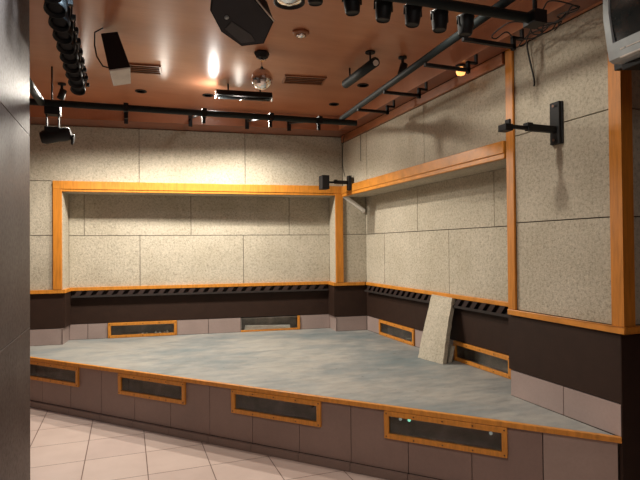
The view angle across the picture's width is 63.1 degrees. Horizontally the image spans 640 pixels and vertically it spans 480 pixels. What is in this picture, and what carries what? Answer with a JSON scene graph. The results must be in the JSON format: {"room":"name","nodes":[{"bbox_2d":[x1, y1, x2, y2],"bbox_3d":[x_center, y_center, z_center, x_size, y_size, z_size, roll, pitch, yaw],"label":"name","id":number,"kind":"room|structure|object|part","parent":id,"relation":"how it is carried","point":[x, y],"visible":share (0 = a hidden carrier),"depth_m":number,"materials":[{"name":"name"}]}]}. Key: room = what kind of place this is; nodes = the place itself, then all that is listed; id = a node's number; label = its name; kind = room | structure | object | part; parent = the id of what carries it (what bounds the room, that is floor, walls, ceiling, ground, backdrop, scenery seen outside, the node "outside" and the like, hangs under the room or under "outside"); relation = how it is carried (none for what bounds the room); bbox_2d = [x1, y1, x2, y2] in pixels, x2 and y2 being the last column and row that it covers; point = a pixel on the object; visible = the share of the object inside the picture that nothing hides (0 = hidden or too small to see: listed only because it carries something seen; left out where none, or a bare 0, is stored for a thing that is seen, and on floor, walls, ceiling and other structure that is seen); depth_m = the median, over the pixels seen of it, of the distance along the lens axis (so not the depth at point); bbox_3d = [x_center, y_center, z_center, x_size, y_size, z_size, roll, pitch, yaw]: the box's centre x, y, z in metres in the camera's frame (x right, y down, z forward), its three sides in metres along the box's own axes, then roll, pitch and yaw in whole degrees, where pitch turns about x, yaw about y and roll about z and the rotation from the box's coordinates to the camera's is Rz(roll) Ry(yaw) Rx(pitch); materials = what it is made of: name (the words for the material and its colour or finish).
{"room":"entertainment venue","nodes":[
{"label":"entertainment venue","id":0,"kind":"room"},
{"bbox_2d":[0,0,29,479],"bbox_3d":[-1.708,0.047,2.448,0.400,3.060,1.380,0,-1,-20],"label":"wall pillar","id":1,"kind":"structure","parent":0,"point":[14,14],"depth_m":2.73,"materials":[{"name":"laminate"}]},
{"bbox_2d":[29,124,366,345],"bbox_3d":[-2.077,0.095,6.121,5.440,3.060,0.421,0,-1,-14],"label":"wall","id":2,"kind":"structure","parent":0,"point":[110,239],"depth_m":6.23,"materials":[{"name":"beige stone"}]},
{"bbox_2d":[53,189,61,289],"bbox_3d":[-2.871,-0.007,5.700,0.090,1.102,0.028,0,-1,-14],"label":"trim","id":3,"kind":"structure","parent":2,"relation":"attached to","point":[57,193],"depth_m":5.69,"materials":[{"name":"orange wood"}]},
{"bbox_2d":[108,320,176,337],"bbox_3d":[-2.108,1.057,6.218,0.779,0.176,0.122,0,-1,-14],"label":"box","id":4,"kind":"object","parent":2,"relation":"attached to","point":[165,327],"visible":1,"depth_m":6.17,"materials":[{"name":"orange wood"}]},
{"bbox_3d":[-2.098,1.056,6.176,0.741,0.144,0.004,0,-1,-14],"label":"glass pane","id":5,"kind":"part","parent":4,"relation":"part of","materials":[{"name":"black glass"}]},
{"bbox_2d":[53,181,341,195],"bbox_3d":[-1.319,-0.598,6.088,3.295,0.117,0.042,0,-1,-14],"label":"trim","id":6,"kind":"structure","parent":2,"relation":"attached to","point":[66,186],"depth_m":6.03,"materials":[{"name":"orange wood"}]},
{"bbox_2d":[30,281,364,293],"bbox_3d":[-2.037,0.560,6.042,5.275,0.038,0.311,0,-1,-14],"label":"trim","id":7,"kind":"structure","parent":2,"relation":"attached to","point":[66,290],"depth_m":6.28,"materials":[{"name":"orange wood"}]},
{"bbox_2d":[30,314,366,345],"bbox_3d":[-2.024,1.054,6.061,5.297,0.179,0.306,0,-1,-14],"label":"baseboard","id":8,"kind":"structure","parent":2,"relation":"attached to","point":[58,336],"depth_m":6.33,"materials":[{"name":"tile"}]},
{"bbox_2d":[71,284,327,297],"bbox_3d":[-1.374,0.615,6.333,3.030,0.078,0.056,0,-1,-14],"label":"rail","id":9,"kind":"object","parent":2,"relation":"attached to","point":[317,287],"visible":1,"depth_m":6.30,"materials":[{"name":"black metal"}]},
{"bbox_2d":[240,315,299,331],"bbox_3d":[-0.627,1.049,6.578,0.746,0.174,0.118,0,-1,-14],"label":"box","id":10,"kind":"object","parent":2,"relation":"attached to","point":[290,322],"visible":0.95,"depth_m":6.53,"materials":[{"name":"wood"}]},
{"bbox_2d":[335,193,343,282],"bbox_3d":[0.240,-0.025,6.451,0.096,1.102,0.028,0,-1,-14],"label":"trim","id":11,"kind":"structure","parent":2,"relation":"attached to","point":[338,196],"depth_m":6.44,"materials":[{"name":"orange wood"}]},
{"bbox_2d":[343,197,365,212],"bbox_3d":[0.424,-0.452,6.490,0.290,0.230,0.049,0,-1,-14],"label":"batten","id":12,"kind":"object","parent":2,"relation":"attached to","point":[348,199],"visible":0.86,"depth_m":6.47,"materials":[{"name":"white paint"}]},
{"bbox_2d":[30,407,386,479],"bbox_3d":[0.221,1.609,2.297,7.200,0.100,10.600,0,-1,-20],"label":"floor","id":13,"kind":"structure","parent":0,"point":[62,446],"depth_m":3.78,"materials":[{"name":"tile"}]},
{"bbox_2d":[30,367,617,479],"bbox_3d":[-0.983,1.367,4.237,5.915,0.452,0.150,-1,-1,27],"label":"stage riser","id":14,"kind":"object","parent":13,"relation":"on","point":[353,434],"visible":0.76,"depth_m":3.57,"materials":[{"name":"brown tile"}]},
{"bbox_2d":[30,361,79,386],"bbox_3d":[-2.517,1.257,4.968,0.756,0.180,0.122,-1,-1,27],"label":"vent","id":15,"kind":"object","parent":14,"relation":"attached to","point":[39,371],"visible":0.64,"depth_m":4.90,"materials":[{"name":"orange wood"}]},
{"bbox_3d":[-2.537,1.257,4.929,0.718,0.148,0.004,-1,-1,27],"label":"glass pane","id":16,"kind":"part","parent":15,"relation":"part of","materials":[{"name":"black glass"}]},
{"bbox_2d":[118,373,185,404],"bbox_3d":[-1.395,1.240,4.405,0.751,0.180,0.122,-1,-1,27],"label":"box","id":17,"kind":"object","parent":14,"relation":"attached to","point":[171,391],"visible":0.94,"depth_m":4.35,"materials":[{"name":"orange wood"}]},
{"bbox_3d":[-1.415,1.240,4.366,0.713,0.148,0.004,-1,-1,27],"label":"glass pane","id":18,"kind":"part","parent":17,"relation":"part of","materials":[{"name":"black glass"}]},
{"bbox_2d":[30,400,437,479],"bbox_3d":[-1.018,1.562,4.156,5.916,0.055,0.022,-1,-1,27],"label":"baseboard","id":19,"kind":"structure","parent":14,"relation":"attached to","point":[276,452],"depth_m":3.93,"materials":[{"name":"tile"}]},
{"bbox_2d":[231,389,321,426],"bbox_3d":[-0.313,1.225,3.861,0.769,0.180,0.122,-1,-1,27],"label":"box","id":20,"kind":"object","parent":14,"relation":"attached to","point":[269,406],"visible":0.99,"depth_m":3.81,"materials":[{"name":"orange wood"}]},
{"bbox_3d":[-0.333,1.224,3.822,0.731,0.148,0.003,-1,-1,27],"label":"glass pane","id":21,"kind":"part","parent":20,"relation":"part of","materials":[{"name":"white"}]},
{"bbox_2d":[30,356,621,443],"bbox_3d":[-1.025,1.127,4.172,5.965,0.032,0.030,-1,-1,27],"label":"trim","id":22,"kind":"structure","parent":14,"relation":"attached to","point":[494,422],"depth_m":3.48,"materials":[{"name":"orange wood"}]},
{"bbox_2d":[384,410,507,457],"bbox_3d":[0.790,1.208,3.308,0.774,0.180,0.122,-1,-1,27],"label":"box","id":23,"kind":"object","parent":14,"relation":"attached to","point":[484,439],"visible":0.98,"depth_m":3.25,"materials":[{"name":"orange wood"}]},
{"bbox_3d":[0.770,1.208,3.268,0.736,0.148,0.003,-1,-1,27],"label":"glass pane","id":24,"kind":"part","parent":23,"relation":"part of","materials":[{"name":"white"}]},
{"bbox_2d":[29,0,522,115],"bbox_3d":[0.194,-1.550,2.336,7.200,0.100,10.600,0,-1,-20],"label":"ceiling","id":25,"kind":"structure","parent":0,"point":[195,58],"depth_m":4.08,"materials":[{"name":"brown paint"}]},
{"bbox_2d":[30,78,44,105],"bbox_3d":[-2.162,-1.290,3.885,0.064,0.340,0.950,0,-1,-19],"label":"lamp","id":26,"kind":"object","parent":25,"relation":"hanging from","point":[34,92],"visible":0.31,"depth_m":4.04,"materials":[{"name":"black metal"}]},
{"bbox_2d":[39,66,74,144],"bbox_3d":[-2.226,-1.129,4.418,0.272,0.646,0.120,0,-1,-20],"label":"spotlight","id":27,"kind":"object","parent":25,"relation":"hanging from","point":[50,134],"visible":0.96,"depth_m":4.37,"materials":[{"name":"black metal"}]},
{"bbox_2d":[57,82,66,99],"bbox_3d":[-2.388,-1.371,4.821,0.086,0.152,0.068,0,-1,-20],"label":"ceiling spotlight","id":28,"kind":"object","parent":25,"relation":"attached to","point":[61,95],"visible":0.96,"depth_m":4.80,"materials":[{"name":"black metal"}]},
{"bbox_2d":[94,27,130,85],"bbox_3d":[-1.425,-1.269,3.584,0.231,0.396,0.248,0,-1,-19],"label":"speaker","id":29,"kind":"object","parent":25,"relation":"hanging from","point":[117,61],"visible":1,"depth_m":3.52},
{"bbox_2d":[109,67,130,85],"bbox_3d":[-1.359,-1.115,3.563,0.136,0.008,0.176,-15,-14,-20],"label":"grille","id":30,"kind":"object","parent":29,"relation":"attached to","point":[119,75],"depth_m":3.54,"materials":[{"name":"white metal"}]},
{"bbox_2d":[135,89,146,92],"bbox_3d":[-1.743,-1.446,5.075,0.110,0.008,0.110,0,-1,-20],"label":"recessed light","id":31,"kind":"object","parent":25,"relation":"in","point":[138,90],"visible":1,"depth_m":5.08,"materials":[{"name":"black metal"}]},
{"bbox_2d":[129,63,161,74],"bbox_3d":[-1.506,-1.453,4.435,0.300,0.012,0.220,0,-1,-14],"label":"ceiling vent","id":32,"kind":"object","parent":25,"relation":"in","point":[134,68],"visible":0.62,"depth_m":4.44,"materials":[{"name":"brown metal"}]},
{"bbox_3d":[-1.506,-1.458,4.435,0.280,0.002,0.200,0,-1,-14],"label":"plate","id":33,"kind":"part","parent":32,"relation":"part of","materials":[{"name":"metal"}]},
{"bbox_2d":[202,94,213,96],"bbox_3d":[-1.123,-1.449,5.227,0.110,0.008,0.110,0,-1,-20],"label":"recessed light","id":34,"kind":"object","parent":25,"relation":"in","point":[204,95],"visible":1,"depth_m":5.23,"materials":[{"name":"black metal"}]},
{"bbox_2d":[210,0,274,45],"bbox_3d":[-0.432,-1.280,2.779,0.371,0.423,0.313,0,-1,-38],"label":"speaker","id":35,"kind":"object","parent":25,"relation":"hanging from","point":[246,22],"visible":1,"depth_m":2.75},
{"bbox_3d":[-0.429,-1.112,2.797,0.157,0.004,0.119,0,-39,-8],"label":"horn panel","id":36,"kind":"part","parent":35,"relation":"part of","materials":[{"name":"black plastic"}]},
{"bbox_2d":[215,84,272,101],"bbox_3d":[-0.715,-1.389,4.911,0.534,0.142,0.093,0,-1,-13],"label":"lamp","id":37,"kind":"object","parent":25,"relation":"attached to","point":[221,94],"visible":0.96,"depth_m":4.88,"materials":[{"name":"black metal"}]},
{"bbox_2d":[254,50,268,61],"bbox_3d":[-0.456,-1.438,4.088,0.124,0.070,0.107,0,-1,-20],"label":"motor","id":38,"kind":"object","parent":25,"relation":"attached to","point":[262,55],"visible":1,"depth_m":4.05,"materials":[{"name":"black metal"}]},
{"bbox_2d":[251,66,272,89],"bbox_3d":[-0.455,-1.291,4.086,0.166,0.221,0.166,0,-1,-20],"label":"ball","id":39,"kind":"object","parent":38,"relation":"hanging from","point":[261,78],"visible":1,"depth_m":4.03,"materials":[{"name":"white metal"}]},
{"bbox_2d":[273,0,304,9],"bbox_3d":[-0.173,-1.404,2.923,0.176,0.170,0.176,0,-1,-20],"label":"light","id":40,"kind":"object","parent":25,"relation":"hanging from","point":[283,4],"visible":1,"depth_m":2.93,"materials":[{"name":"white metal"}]},
{"bbox_2d":[293,29,308,38],"bbox_3d":[-0.135,-1.459,3.711,0.120,0.042,0.120,0,-1,-20],"label":"recessed light","id":41,"kind":"object","parent":25,"relation":"in","point":[299,33],"visible":1,"depth_m":3.68,"materials":[{"name":"white glass"}]},
{"bbox_3d":[-0.135,-1.453,3.711,0.076,0.030,0.076,0,-1,-20],"label":"lamp shade","id":42,"kind":"part","parent":41,"relation":"part of","materials":[{"name":"white glass"}]},
{"bbox_2d":[282,75,326,85],"bbox_3d":[-0.144,-1.461,4.769,0.380,0.012,0.220,0,-1,-10],"label":"ceiling vent","id":43,"kind":"object","parent":25,"relation":"in","point":[288,79],"visible":1,"depth_m":4.76,"materials":[{"name":"brown metal"}]},
{"bbox_3d":[-0.144,-1.466,4.769,0.360,0.002,0.200,0,-1,-10],"label":"plate","id":44,"kind":"part","parent":43,"relation":"part of","materials":[{"name":"brown metal"}]},
{"bbox_2d":[30,0,601,136],"bbox_3d":[-1.360,-1.387,3.562,5.106,0.169,5.585,0,-1,-20],"label":"molding","id":45,"kind":"structure","parent":25,"relation":"attached to","point":[460,52],"depth_m":5.43,"materials":[{"name":"brown wood"}]},
{"bbox_2d":[30,98,356,130],"bbox_3d":[-1.169,-1.224,5.235,2.886,0.340,1.150,0,-1,-16],"label":"pipe","id":46,"kind":"object","parent":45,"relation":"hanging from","point":[192,113],"visible":0.96,"depth_m":4.71,"materials":[{"name":"black metal"}]},
{"bbox_2d":[342,134,344,175],"bbox_3d":[0.292,-1.015,6.258,0.029,0.528,0.109,0,-1,-13],"label":"cable","id":47,"kind":"object","parent":45,"relation":"hanging from","point":[344,134],"visible":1,"depth_m":6.30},
{"bbox_2d":[339,0,523,118],"bbox_3d":[0.765,-1.245,3.983,0.485,0.139,2.582,0,-1,-20],"label":"pipe","id":48,"kind":"object","parent":45,"relation":"hanging from","point":[478,20],"visible":0.95,"depth_m":3.62,"materials":[{"name":"black metal"}]},
{"bbox_2d":[491,0,579,46],"bbox_3d":[1.281,-1.259,3.070,0.350,0.104,0.567,0,-1,-20],"label":"cable","id":49,"kind":"object","parent":48,"relation":"hanging from","point":[558,21],"visible":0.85,"depth_m":3.08,"materials":[{"name":"black rubber"}]},
{"bbox_2d":[455,64,465,75],"bbox_3d":[1.063,-1.278,3.934,0.080,0.080,0.080,0,-1,-20],"label":"lamp","id":50,"kind":"object","parent":45,"relation":"attached to","point":[458,73],"visible":0.54,"depth_m":3.92,"materials":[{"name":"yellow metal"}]},
{"bbox_3d":[1.063,-1.272,3.934,0.072,0.068,0.071,0,-1,-20],"label":"bulb","id":51,"kind":"part","parent":50,"relation":"part of","materials":[{"name":"yellow glass"}]},
{"bbox_2d":[342,50,379,87],"bbox_3d":[0.328,-1.404,4.281,0.078,0.147,0.592,0,-1,-20],"label":"lamp","id":52,"kind":"object","parent":25,"relation":"hanging from","point":[374,62],"visible":1,"depth_m":4.17,"materials":[{"name":"black metal"}]},
{"bbox_3d":[0.331,-1.438,4.272,0.078,0.079,0.448,0,-1,-20],"label":"stem","id":53,"kind":"part","parent":52,"relation":"part of","materials":[{"name":"black metal"}]},
{"bbox_2d":[357,83,368,86],"bbox_3d":[0.408,-1.466,4.945,0.110,0.008,0.110,0,-1,-20],"label":"recessed light","id":54,"kind":"object","parent":25,"relation":"in","point":[361,84],"visible":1,"depth_m":4.94,"materials":[{"name":"black metal"}]},
{"bbox_2d":[398,55,407,73],"bbox_3d":[0.668,-1.405,4.216,0.086,0.152,0.068,0,-1,-20],"label":"ceiling spotlight","id":55,"kind":"object","parent":25,"relation":"attached to","point":[403,65],"visible":0.7,"depth_m":4.19,"materials":[{"name":"black metal"}]},
{"bbox_2d":[384,0,546,29],"bbox_3d":[0.454,-1.326,2.585,1.565,0.343,0.093,0,-1,-18],"label":"pipe","id":56,"kind":"object","parent":25,"relation":"hanging from","point":[535,18],"visible":1,"depth_m":2.71,"materials":[{"name":"black metal"}]},
{"bbox_2d":[308,0,322,5],"bbox_3d":[-0.025,-1.204,2.508,0.102,0.115,0.139,-1,-1,3],"label":"spotlight","id":57,"kind":"object","parent":56,"relation":"attached to","point":[310,2],"visible":1,"depth_m":2.54,"materials":[{"name":"black metal"}]},
{"bbox_2d":[342,0,361,15],"bbox_3d":[0.157,-1.180,2.566,0.102,0.114,0.141,-1,-1,3],"label":"spotlight","id":58,"kind":"object","parent":56,"relation":"attached to","point":[352,7],"visible":1,"depth_m":2.56,"materials":[{"name":"black metal"}]},
{"bbox_2d":[374,0,392,22],"bbox_3d":[0.340,-1.166,2.623,0.101,0.114,0.140,0,-1,-44],"label":"spotlight","id":59,"kind":"object","parent":56,"relation":"attached to","point":[383,9],"visible":0.97,"depth_m":2.61,"materials":[{"name":"black metal"}]},
{"bbox_2d":[403,4,421,27],"bbox_3d":[0.497,-1.162,2.672,0.101,0.114,0.141,0,-1,-44],"label":"spotlight","id":60,"kind":"object","parent":56,"relation":"attached to","point":[412,13],"visible":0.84,"depth_m":2.66,"materials":[{"name":"black metal"}]},
{"bbox_2d":[430,9,448,32],"bbox_3d":[0.645,-1.153,2.719,0.101,0.113,0.144,0,-1,-44],"label":"spotlight","id":61,"kind":"object","parent":56,"relation":"attached to","point":[439,18],"visible":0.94,"depth_m":2.71,"materials":[{"name":"black metal"}]},
{"bbox_2d":[457,13,474,36],"bbox_3d":[0.794,-1.149,2.764,0.101,0.114,0.141,0,-1,-44],"label":"spotlight","id":62,"kind":"object","parent":56,"relation":"attached to","point":[465,22],"visible":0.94,"depth_m":2.75,"materials":[{"name":"black metal"}]},
{"bbox_3d":[-1.628,-1.422,3.365,0.030,0.099,2.100,0,-1,-20],"label":"bar","id":63,"kind":"object","parent":25,"relation":"attached to","visible":0},
{"bbox_2d":[45,0,61,3],"bbox_3d":[-1.347,-1.292,2.623,0.126,0.182,0.144,-1,-1,19],"label":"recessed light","id":64,"kind":"object","parent":63,"relation":"attached to","point":[49,1],"visible":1,"depth_m":2.64,"materials":[{"name":"black metal"}]},
{"bbox_2d":[43,0,72,18],"bbox_3d":[-1.414,-1.290,2.801,0.126,0.182,0.144,-1,-1,19],"label":"spotlight","id":65,"kind":"object","parent":63,"relation":"attached to","point":[57,10],"visible":0.91,"depth_m":2.80,"materials":[{"name":"black metal"}]},
{"bbox_2d":[48,0,75,31],"bbox_3d":[-1.482,-1.287,2.978,0.126,0.182,0.144,-1,-1,19],"label":"spotlight","id":66,"kind":"object","parent":63,"relation":"attached to","point":[59,25],"visible":0.59,"depth_m":2.98,"materials":[{"name":"black metal"}]},
{"bbox_2d":[52,16,78,43],"bbox_3d":[-1.549,-1.284,3.156,0.126,0.182,0.144,-1,-1,19],"label":"spotlight","id":67,"kind":"object","parent":63,"relation":"attached to","point":[60,37],"visible":0.54,"depth_m":3.16,"materials":[{"name":"black metal"}]},
{"bbox_2d":[56,28,80,54],"bbox_3d":[-1.616,-1.282,3.334,0.126,0.182,0.144,-1,-1,19],"label":"spotlight","id":68,"kind":"object","parent":63,"relation":"attached to","point":[66,49],"visible":0.54,"depth_m":3.34,"materials":[{"name":"black metal"}]},
{"bbox_2d":[59,38,82,64],"bbox_3d":[-1.683,-1.279,3.511,0.126,0.182,0.144,-1,-1,19],"label":"spotlight","id":69,"kind":"object","parent":63,"relation":"attached to","point":[67,59],"visible":0.53,"depth_m":3.52,"materials":[{"name":"black metal"}]},
{"bbox_2d":[63,48,84,73],"bbox_3d":[-1.751,-1.276,3.689,0.126,0.182,0.144,-1,-1,19],"label":"spotlight","id":70,"kind":"object","parent":63,"relation":"attached to","point":[75,68],"visible":0.5,"depth_m":3.70,"materials":[{"name":"black metal"}]},
{"bbox_2d":[65,57,86,81],"bbox_3d":[-1.818,-1.273,3.867,0.126,0.182,0.144,-1,-1,19],"label":"spotlight","id":71,"kind":"object","parent":63,"relation":"attached to","point":[76,77],"visible":0.54,"depth_m":3.88,"materials":[{"name":"black metal"}]},
{"bbox_2d":[68,65,87,88],"bbox_3d":[-1.885,-1.271,4.044,0.126,0.182,0.144,-1,-1,19],"label":"spotlight","id":72,"kind":"object","parent":63,"relation":"attached to","point":[77,85],"visible":0.49,"depth_m":4.05,"materials":[{"name":"black metal"}]},
{"bbox_2d":[70,73,89,95],"bbox_3d":[-1.953,-1.268,4.222,0.126,0.182,0.144,-1,-1,19],"label":"spotlight","id":73,"kind":"object","parent":63,"relation":"attached to","point":[81,91],"visible":0.53,"depth_m":4.23,"materials":[{"name":"black metal"}]},
{"bbox_2d":[30,328,611,434],"bbox_3d":[-0.462,1.137,5.454,6.007,0.028,2.856,-1,-1,26],"label":"floor","id":74,"kind":"structure","parent":0,"point":[358,365],"depth_m":4.56,"materials":[{"name":"grey concrete"}]},
{"bbox_2d":[418,294,455,363],"bbox_3d":[1.099,0.811,4.824,0.244,0.581,0.358,0,-1,-30],"label":"slab","id":75,"kind":"object","parent":74,"relation":"on","point":[435,339],"visible":1,"depth_m":4.78,"materials":[{"name":"beige stone"}]},
{"bbox_2d":[447,345,454,362],"bbox_3d":[1.169,1.030,4.728,0.075,0.139,0.100,0,-1,-20],"label":"wood wool offcut","id":76,"kind":"object","parent":74,"relation":"on","point":[450,347],"visible":0.57,"depth_m":4.69,"materials":[{"name":"beige wood"}]},
{"bbox_2d":[342,4,611,426],"bbox_3d":[1.157,0.051,4.760,0.440,3.060,3.880,0,-1,-20],"label":"wall","id":77,"kind":"structure","parent":0,"point":[446,232],"depth_m":3.64,"materials":[{"name":"beige stone"}]},
{"bbox_2d":[319,175,351,190],"bbox_3d":[0.181,-0.674,6.115,0.375,0.170,0.120,0,-1,-20],"label":"wall bracket","id":78,"kind":"object","parent":77,"relation":"attached to","point":[324,181],"visible":1,"depth_m":6.08,"materials":[{"name":"black metal"}]},
{"bbox_3d":[0.192,-0.683,6.119,0.293,0.047,0.044,0,-1,-20],"label":"arm","id":79,"kind":"part","parent":78,"relation":"part of","materials":[{"name":"black metal"}]},
{"bbox_3d":[0.343,-0.675,6.175,0.030,0.170,0.090,0,-1,-20],"label":"wall plate","id":80,"kind":"part","parent":78,"relation":"part of","materials":[{"name":"black metal"}]},
{"bbox_2d":[378,319,414,345],"bbox_3d":[0.889,1.026,5.838,0.122,0.176,0.806,0,-1,-20],"label":"box","id":81,"kind":"object","parent":77,"relation":"attached to","point":[401,333],"visible":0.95,"depth_m":5.78,"materials":[{"name":"orange wood"}]},
{"bbox_3d":[0.849,1.026,5.823,0.003,0.144,0.768,0,-1,-20],"label":"glass pane","id":82,"kind":"part","parent":81,"relation":"part of","materials":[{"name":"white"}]},
{"bbox_2d":[341,53,504,142],"bbox_3d":[0.786,-1.261,5.071,0.030,0.078,2.955,0,-1,-20],"label":"trim","id":83,"kind":"structure","parent":77,"relation":"attached to","point":[498,61],"depth_m":4.50,"materials":[{"name":"red wood"}]},
{"bbox_2d":[341,141,505,196],"bbox_3d":[0.797,-0.618,5.066,0.042,0.125,2.955,0,-1,-20],"label":"trim","id":84,"kind":"structure","parent":77,"relation":"attached to","point":[493,152],"depth_m":4.48,"materials":[{"name":"orange wood"}]},
{"bbox_2d":[365,285,507,317],"bbox_3d":[1.080,0.579,5.126,0.056,0.078,2.885,0,-1,-20],"label":"rail","id":85,"kind":"object","parent":77,"relation":"attached to","point":[491,309],"visible":0.69,"depth_m":4.69,"materials":[{"name":"black metal"}]},
{"bbox_2d":[366,282,507,306],"bbox_3d":[1.093,0.521,5.128,0.030,0.036,2.930,0,-1,-20],"label":"trim","id":86,"kind":"structure","parent":77,"relation":"attached to","point":[461,297],"depth_m":4.86,"materials":[{"name":"orange wood"}]},
{"bbox_2d":[453,341,511,378],"bbox_3d":[1.408,1.005,4.441,0.122,0.176,0.766,0,-1,-20],"label":"box","id":87,"kind":"object","parent":77,"relation":"attached to","point":[491,361],"visible":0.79,"depth_m":4.39,"materials":[{"name":"orange wood"}]},
{"bbox_3d":[1.367,1.005,4.426,0.003,0.144,0.728,0,-1,-20],"label":"glass pane","id":88,"kind":"part","parent":87,"relation":"part of","materials":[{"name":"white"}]},
{"bbox_2d":[505,49,516,309],"bbox_3d":[1.330,-0.431,3.631,0.018,1.827,0.074,0,-1,-20],"label":"trim","id":89,"kind":"structure","parent":77,"relation":"attached to","point":[509,55],"depth_m":3.62,"materials":[{"name":"orange wood"}]},
{"bbox_2d":[526,40,534,85],"bbox_3d":[1.390,-1.166,3.434,0.053,0.319,0.029,-1,-1,28],"label":"cable","id":90,"kind":"object","parent":77,"relation":"attached to","point":[528,41],"visible":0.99,"depth_m":3.42,"materials":[{"name":"black rubber"}]},
{"bbox_2d":[498,101,563,145],"bbox_3d":[1.280,-0.724,3.169,0.430,0.262,0.090,0,-1,-20],"label":"wall bracket","id":91,"kind":"object","parent":77,"relation":"attached to","point":[556,127],"visible":1,"depth_m":3.20,"materials":[{"name":"black metal"}]},
{"bbox_3d":[1.280,-0.686,3.168,0.372,0.047,0.044,0,-1,-20],"label":"arm","id":92,"kind":"part","parent":91,"relation":"part of","materials":[{"name":"black metal"}]},
{"bbox_3d":[1.468,-0.724,3.239,0.030,0.262,0.090,0,-1,-20],"label":"wall plate","id":93,"kind":"part","parent":91,"relation":"part of","materials":[{"name":"black metal"}]},
{"bbox_2d":[516,0,602,46],"bbox_3d":[2.354,-1.418,3.543,1.910,0.168,0.825,0,-1,-20],"label":"trim","id":94,"kind":"structure","parent":77,"relation":"attached to","point":[600,2],"depth_m":3.12,"materials":[{"name":"brown wood"}]},
{"bbox_2d":[607,51,625,326],"bbox_3d":[1.621,-0.433,2.852,0.015,1.807,0.078,0,-1,-20],"label":"trim","id":95,"kind":"structure","parent":77,"relation":"attached to","point":[615,91],"depth_m":2.84,"materials":[{"name":"orange wood"}]},
{"bbox_2d":[603,0,639,70],"bbox_3d":[1.563,-1.042,2.414,0.397,0.450,0.745,0,-1,-16],"label":"television","id":96,"kind":"object","parent":77,"relation":"attached to","point":[621,18],"visible":1,"depth_m":2.41,"materials":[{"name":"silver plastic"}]},
{"bbox_2d":[614,58,639,70],"bbox_3d":[1.607,-0.887,2.433,0.270,0.120,0.730,-5,1,-16],"label":"tray","id":97,"kind":"object","parent":96,"relation":"on","point":[634,63],"depth_m":2.48,"materials":[{"name":"black metal"}]},
{"bbox_2d":[367,285,639,479],"bbox_3d":[1.903,1.054,4.971,1.980,1.047,3.834,0,-1,-20],"label":"wall","id":98,"kind":"structure","parent":0,"point":[603,364],"depth_m":3.21,"materials":[{"name":"brown laminate"}]},
{"bbox_2d":[367,316,621,436],"bbox_3d":[1.124,1.011,4.684,0.325,0.173,3.824,0,-1,-20],"label":"baseboard","id":99,"kind":"structure","parent":98,"relation":"attached to","point":[601,413],"depth_m":3.20,"materials":[{"name":"tile"}]},
{"bbox_2d":[507,309,639,334],"bbox_3d":[2.361,0.492,3.551,1.905,0.038,0.921,0,-1,-20],"label":"trim","id":100,"kind":"structure","parent":98,"relation":"attached to","point":[579,323],"depth_m":3.07,"materials":[{"name":"orange wood"}]},
{"bbox_2d":[588,3,639,479],"bbox_3d":[2.582,0.021,3.304,2.060,3.060,0.202,0,-1,-20],"label":"wall","id":101,"kind":"structure","parent":0,"point":[635,73],"depth_m":2.90,"materials":[{"name":"brown wood"}]},
{"bbox_2d":[622,70,635,326],"bbox_3d":[1.668,-0.433,2.845,0.070,1.807,0.033,0,-1,-20],"label":"trim","id":102,"kind":"structure","parent":101,"relation":"attached to","point":[626,74],"depth_m":2.83,"materials":[{"name":"orange wood"}]}
]}

